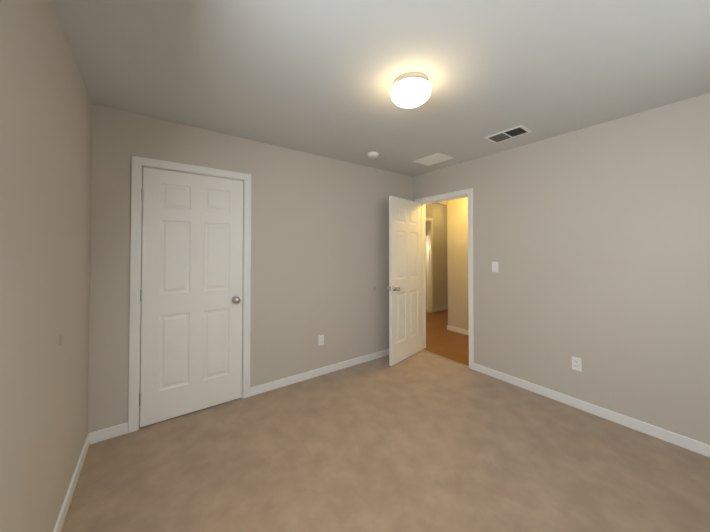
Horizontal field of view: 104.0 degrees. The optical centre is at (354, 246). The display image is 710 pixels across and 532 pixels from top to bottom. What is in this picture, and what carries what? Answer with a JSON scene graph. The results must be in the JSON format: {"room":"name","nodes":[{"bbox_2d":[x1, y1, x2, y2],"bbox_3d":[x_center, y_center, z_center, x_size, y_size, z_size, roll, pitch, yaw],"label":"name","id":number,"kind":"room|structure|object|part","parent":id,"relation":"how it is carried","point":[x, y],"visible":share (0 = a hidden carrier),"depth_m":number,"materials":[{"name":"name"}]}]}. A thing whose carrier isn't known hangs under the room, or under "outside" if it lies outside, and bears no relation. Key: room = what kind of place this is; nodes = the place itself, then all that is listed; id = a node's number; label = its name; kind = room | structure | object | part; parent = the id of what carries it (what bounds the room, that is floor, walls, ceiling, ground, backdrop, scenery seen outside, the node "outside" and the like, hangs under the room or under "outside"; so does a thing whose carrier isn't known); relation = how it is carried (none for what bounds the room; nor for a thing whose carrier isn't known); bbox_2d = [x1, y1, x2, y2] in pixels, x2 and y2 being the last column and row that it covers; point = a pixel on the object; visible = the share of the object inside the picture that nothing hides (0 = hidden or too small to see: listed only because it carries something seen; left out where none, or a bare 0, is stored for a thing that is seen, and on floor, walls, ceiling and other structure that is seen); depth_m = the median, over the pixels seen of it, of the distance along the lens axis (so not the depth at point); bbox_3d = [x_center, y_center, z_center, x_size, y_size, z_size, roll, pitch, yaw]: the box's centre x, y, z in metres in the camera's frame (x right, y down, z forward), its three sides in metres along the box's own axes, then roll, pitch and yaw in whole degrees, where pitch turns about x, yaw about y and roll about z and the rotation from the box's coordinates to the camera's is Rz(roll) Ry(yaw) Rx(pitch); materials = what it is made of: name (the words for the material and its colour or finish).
{"room":"empty bedroom","nodes":[
{"label":"empty bedroom","id":0,"kind":"room"},
{"bbox_2d":[0,0,92,531],"bbox_3d":[-1.000,0.167,0.652,0.120,2.440,3.460,1,-1,-36],"label":"wall","id":1,"kind":"structure","parent":0,"point":[46,109],"depth_m":1.12,"materials":[{"name":"beige paint"}]},
{"bbox_2d":[53,433,89,531],"bbox_3d":[-0.946,1.347,0.672,0.013,0.082,3.220,1,-1,-36],"label":"baseboard","id":2,"kind":"structure","parent":1,"relation":"attached to","point":[66,503],"depth_m":1.53,"materials":[{"name":"white wood"}]},
{"bbox_2d":[88,104,412,432],"bbox_3d":[-0.519,0.206,3.067,3.500,2.440,0.120,1,-1,-36],"label":"wall","id":3,"kind":"structure","parent":0,"point":[319,245],"depth_m":2.80,"materials":[{"name":"beige paint"}]},
{"bbox_2d":[89,422,127,444],"bbox_3d":[-1.804,1.369,2.031,0.223,0.082,0.013,1,-1,-36],"label":"baseboard","id":4,"kind":"structure","parent":3,"relation":"attached to","point":[108,433],"depth_m":2.03,"materials":[{"name":"white wood"}]},
{"bbox_2d":[138,166,142,429],"bbox_3d":[-1.707,0.382,2.200,0.020,2.060,0.120,1,-1,-36],"label":"trim","id":5,"kind":"structure","parent":3,"relation":"attached to","point":[140,301],"depth_m":2.16,"materials":[{"name":"white wood"}]},
{"bbox_2d":[128,156,250,432],"bbox_3d":[-1.352,0.362,2.374,0.894,2.107,0.016,1,-1,-36],"label":"trim","id":6,"kind":"structure","parent":3,"relation":"attached to","point":[137,162],"depth_m":2.14,"materials":[{"name":"white wood"}]},
{"bbox_2d":[140,167,242,426],"bbox_3d":[-1.368,0.393,2.395,0.752,2.025,0.035,1,-1,-36],"label":"closet door","id":7,"kind":"structure","parent":3,"relation":"in","point":[192,287],"depth_m":2.35,"materials":[{"name":"white paint"}]},
{"bbox_2d":[232,296,239,303],"bbox_3d":[-1.083,0.493,2.536,0.066,0.066,0.069,1,-1,-36],"label":"door knob","id":8,"kind":"object","parent":7,"relation":"attached to","point":[236,299],"visible":1,"depth_m":2.52,"materials":[{"name":"grey metal"}]},
{"bbox_2d":[142,165,243,180],"bbox_3d":[-1.392,-0.634,2.446,0.760,0.020,0.120,1,-1,-36],"label":"trim","id":9,"kind":"structure","parent":3,"relation":"attached to","point":[192,173],"depth_m":2.38,"materials":[{"name":"white wood"}]},
{"bbox_2d":[242,180,244,397],"bbox_3d":[-1.077,0.390,2.658,0.020,2.060,0.120,1,-1,-36],"label":"trim","id":10,"kind":"structure","parent":3,"relation":"attached to","point":[243,291],"depth_m":2.61,"materials":[{"name":"white wood"}]},
{"bbox_2d":[250,349,388,395],"bbox_3d":[-0.077,1.389,3.288,2.263,0.082,0.013,1,-1,-36],"label":"baseboard","id":11,"kind":"structure","parent":3,"relation":"attached to","point":[270,386],"depth_m":3.01,"materials":[{"name":"white wood"}]},
{"bbox_2d":[318,335,323,345],"bbox_3d":[-0.376,1.042,3.078,0.070,0.114,0.007,1,-1,-36],"label":"electrical outlet","id":12,"kind":"object","parent":3,"relation":"attached to","point":[320,339],"visible":1,"depth_m":3.07,"materials":[{"name":"white plastic"}]},
{"bbox_2d":[50,0,709,205],"bbox_3d":[1.324,-1.054,3.700,7.440,0.100,5.620,1,-1,-36],"label":"ceiling","id":13,"kind":"structure","parent":0,"point":[317,77],"depth_m":1.60,"materials":[{"name":"paint"}]},
{"bbox_2d":[367,152,378,157],"bbox_3d":[0.197,-0.995,3.039,0.132,0.038,0.132,1,-1,-36],"label":"smoke detector","id":14,"kind":"object","parent":13,"relation":"attached to","point":[372,154],"visible":0.98,"depth_m":3.00,"materials":[{"name":"white plastic"}]},
{"bbox_2d":[391,72,430,107],"bbox_3d":[0.352,-0.965,1.754,0.250,0.140,0.250,1,-1,-36],"label":"ceiling light","id":15,"kind":"object","parent":13,"relation":"attached to","point":[410,89],"visible":1,"depth_m":1.68,"materials":[{"name":"white glass"}]},
{"bbox_2d":[413,153,452,165],"bbox_3d":[0.907,-1.005,3.235,0.284,0.011,0.364,1,-1,-36],"label":"ceiling vent","id":16,"kind":"object","parent":13,"relation":"in","point":[435,158],"visible":1,"depth_m":3.21,"materials":[{"name":"white metal"}]},
{"bbox_2d":[485,125,531,142],"bbox_3d":[1.395,-1.016,2.539,0.214,0.012,0.324,1,-1,-36],"label":"ceiling vent","id":17,"kind":"object","parent":13,"relation":"in","point":[517,131],"visible":1,"depth_m":2.52,"materials":[{"name":"white metal"}]},
{"bbox_2d":[61,350,709,531],"bbox_3d":[0.145,1.438,1.948,3.520,0.060,4.240,1,-1,-36],"label":"floor carpet","id":18,"kind":"object","parent":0,"point":[421,441],"visible":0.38,"depth_m":1.77,"materials":[{"name":"beige carpet"}]},
{"bbox_2d":[413,176,417,201],"bbox_3d":[0.912,0.221,3.973,0.120,2.440,0.100,1,-1,-36],"label":"wall","id":19,"kind":"structure","parent":0,"point":[415,187],"depth_m":3.96,"materials":[{"name":"beige paint"}]},
{"bbox_2d":[389,196,421,365],"bbox_3d":[0.693,0.412,3.561,0.104,2.025,0.734,-1,-1,42],"label":"entry door","id":20,"kind":"structure","parent":19,"relation":"in","point":[405,276],"depth_m":3.53,"materials":[{"name":"white paint"}]},
{"bbox_3d":[0.502,0.505,3.321,0.069,0.066,0.066,-1,-1,42],"label":"entry door knob","id":21,"kind":"part","parent":20,"relation":"part of","materials":[{"name":"silver metal"}]},
{"bbox_2d":[421,204,423,348],"bbox_3d":[0.952,0.420,3.905,0.030,2.040,0.011,1,-1,-36],"label":"trim","id":22,"kind":"structure","parent":19,"relation":"attached to","point":[422,281],"depth_m":3.90,"materials":[{"name":"white wood"}]},
{"bbox_2d":[423,204,425,347],"bbox_3d":[0.948,0.410,3.921,0.120,2.060,0.020,1,-1,-36],"label":"trim","id":23,"kind":"structure","parent":19,"relation":"attached to","point":[424,277],"depth_m":3.94,"materials":[{"name":"white wood"}]},
{"bbox_2d":[426,252,426,308],"bbox_3d":[1.682,0.266,6.722,0.100,2.440,0.620,1,-1,-36],"label":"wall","id":24,"kind":"structure","parent":0,"point":[426,280],"depth_m":6.60,"materials":[{"name":"beige paint"}]},
{"bbox_2d":[425,203,447,308],"bbox_3d":[2.078,0.263,6.552,2.600,2.440,0.120,1,-1,-36],"label":"wall","id":25,"kind":"structure","parent":0,"point":[440,273],"depth_m":6.38,"materials":[{"name":"beige paint"}]},
{"bbox_2d":[426,221,430,312],"bbox_3d":[1.665,0.448,6.249,0.020,2.060,0.120,1,-1,-36],"label":"trim","id":26,"kind":"structure","parent":25,"relation":"attached to","point":[429,260],"depth_m":6.23,"materials":[{"name":"white wood"}]},
{"bbox_2d":[425,218,432,312],"bbox_3d":[1.390,0.420,5.965,0.894,2.107,0.016,1,-1,-36],"label":"trim","id":27,"kind":"structure","parent":25,"relation":"attached to","point":[429,219],"depth_m":6.19,"materials":[{"name":"white wood"}]},
{"bbox_2d":[428,222,429,311],"bbox_3d":[1.656,0.458,6.235,0.011,2.040,0.030,1,-1,-36],"label":"trim","id":28,"kind":"structure","parent":25,"relation":"attached to","point":[428,273],"depth_m":6.23,"materials":[{"name":"white wood"}]},
{"bbox_2d":[433,306,447,311],"bbox_3d":[2.459,1.445,6.728,1.753,0.082,0.013,1,-1,-36],"label":"baseboard","id":29,"kind":"structure","parent":25,"relation":"attached to","point":[440,308],"depth_m":6.36,"materials":[{"name":"white wood"}]},
{"bbox_2d":[423,309,468,365],"bbox_3d":[2.453,1.490,5.098,3.920,0.060,4.620,1,-1,-36],"label":"floor","id":30,"kind":"structure","parent":0,"point":[442,340],"depth_m":4.26,"materials":[{"name":"brown wood"}]},
{"bbox_2d":[447,197,468,329],"bbox_3d":[2.428,0.219,3.845,0.120,2.440,2.590,1,-1,-36],"label":"wall","id":31,"kind":"structure","parent":0,"point":[457,247],"depth_m":4.69,"materials":[{"name":"beige paint"}]},
{"bbox_2d":[447,325,468,334],"bbox_3d":[2.339,1.398,3.835,0.013,0.082,2.470,1,-1,-36],"label":"baseboard","id":32,"kind":"structure","parent":31,"relation":"attached to","point":[458,330],"depth_m":4.65,"materials":[{"name":"white wood"}]},
{"bbox_2d":[418,93,709,444],"bbox_3d":[1.860,0.200,2.671,0.120,2.440,3.120,1,-1,-36],"label":"wall","id":33,"kind":"structure","parent":0,"point":[593,241],"depth_m":2.29,"materials":[{"name":"beige paint"}]},
{"bbox_2d":[425,222,425,287],"bbox_3d":[1.226,0.382,3.655,0.016,2.107,0.874,1,-1,-36],"label":"door frame","id":34,"kind":"structure","parent":33,"relation":"attached to","point":[425,254],"depth_m":3.96,"materials":[{"name":"white wood"}]},
{"bbox_2d":[415,188,473,369],"bbox_3d":[1.116,0.381,3.574,0.016,2.107,0.874,1,-1,-36],"label":"door frame","id":35,"kind":"structure","parent":33,"relation":"attached to","point":[469,192],"depth_m":3.24,"materials":[{"name":"white wood"}]},
{"bbox_2d":[421,194,467,204],"bbox_3d":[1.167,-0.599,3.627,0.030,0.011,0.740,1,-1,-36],"label":"trim","id":36,"kind":"structure","parent":33,"relation":"attached to","point":[445,200],"depth_m":3.60,"materials":[{"name":"white wood"}]},
{"bbox_2d":[422,349,468,366],"bbox_3d":[1.139,1.432,3.574,0.030,0.006,0.740,1,-1,-36],"label":"trim","id":37,"kind":"structure","parent":33,"relation":"attached to","point":[446,358],"depth_m":3.53,"materials":[{"name":"brown wood"}]},
{"bbox_2d":[492,262,498,271],"bbox_3d":[1.522,0.226,3.019,0.016,0.114,0.070,1,-1,-36],"label":"light switch","id":38,"kind":"object","parent":33,"relation":"attached to","point":[494,266],"visible":1,"depth_m":3.02,"materials":[{"name":"white plastic"}]},
{"bbox_2d":[572,356,581,371],"bbox_3d":[1.943,1.031,2.434,0.007,0.114,0.070,1,-1,-36],"label":"electrical outlet","id":39,"kind":"object","parent":33,"relation":"attached to","point":[576,363],"visible":1,"depth_m":2.43,"materials":[{"name":"white plastic"}]},
{"bbox_2d":[474,363,709,457],"bbox_3d":[2.049,1.373,2.279,0.013,0.082,2.293,1,-1,-36],"label":"baseboard","id":40,"kind":"structure","parent":33,"relation":"attached to","point":[696,446],"depth_m":2.26,"materials":[{"name":"white wood"}]}
]}

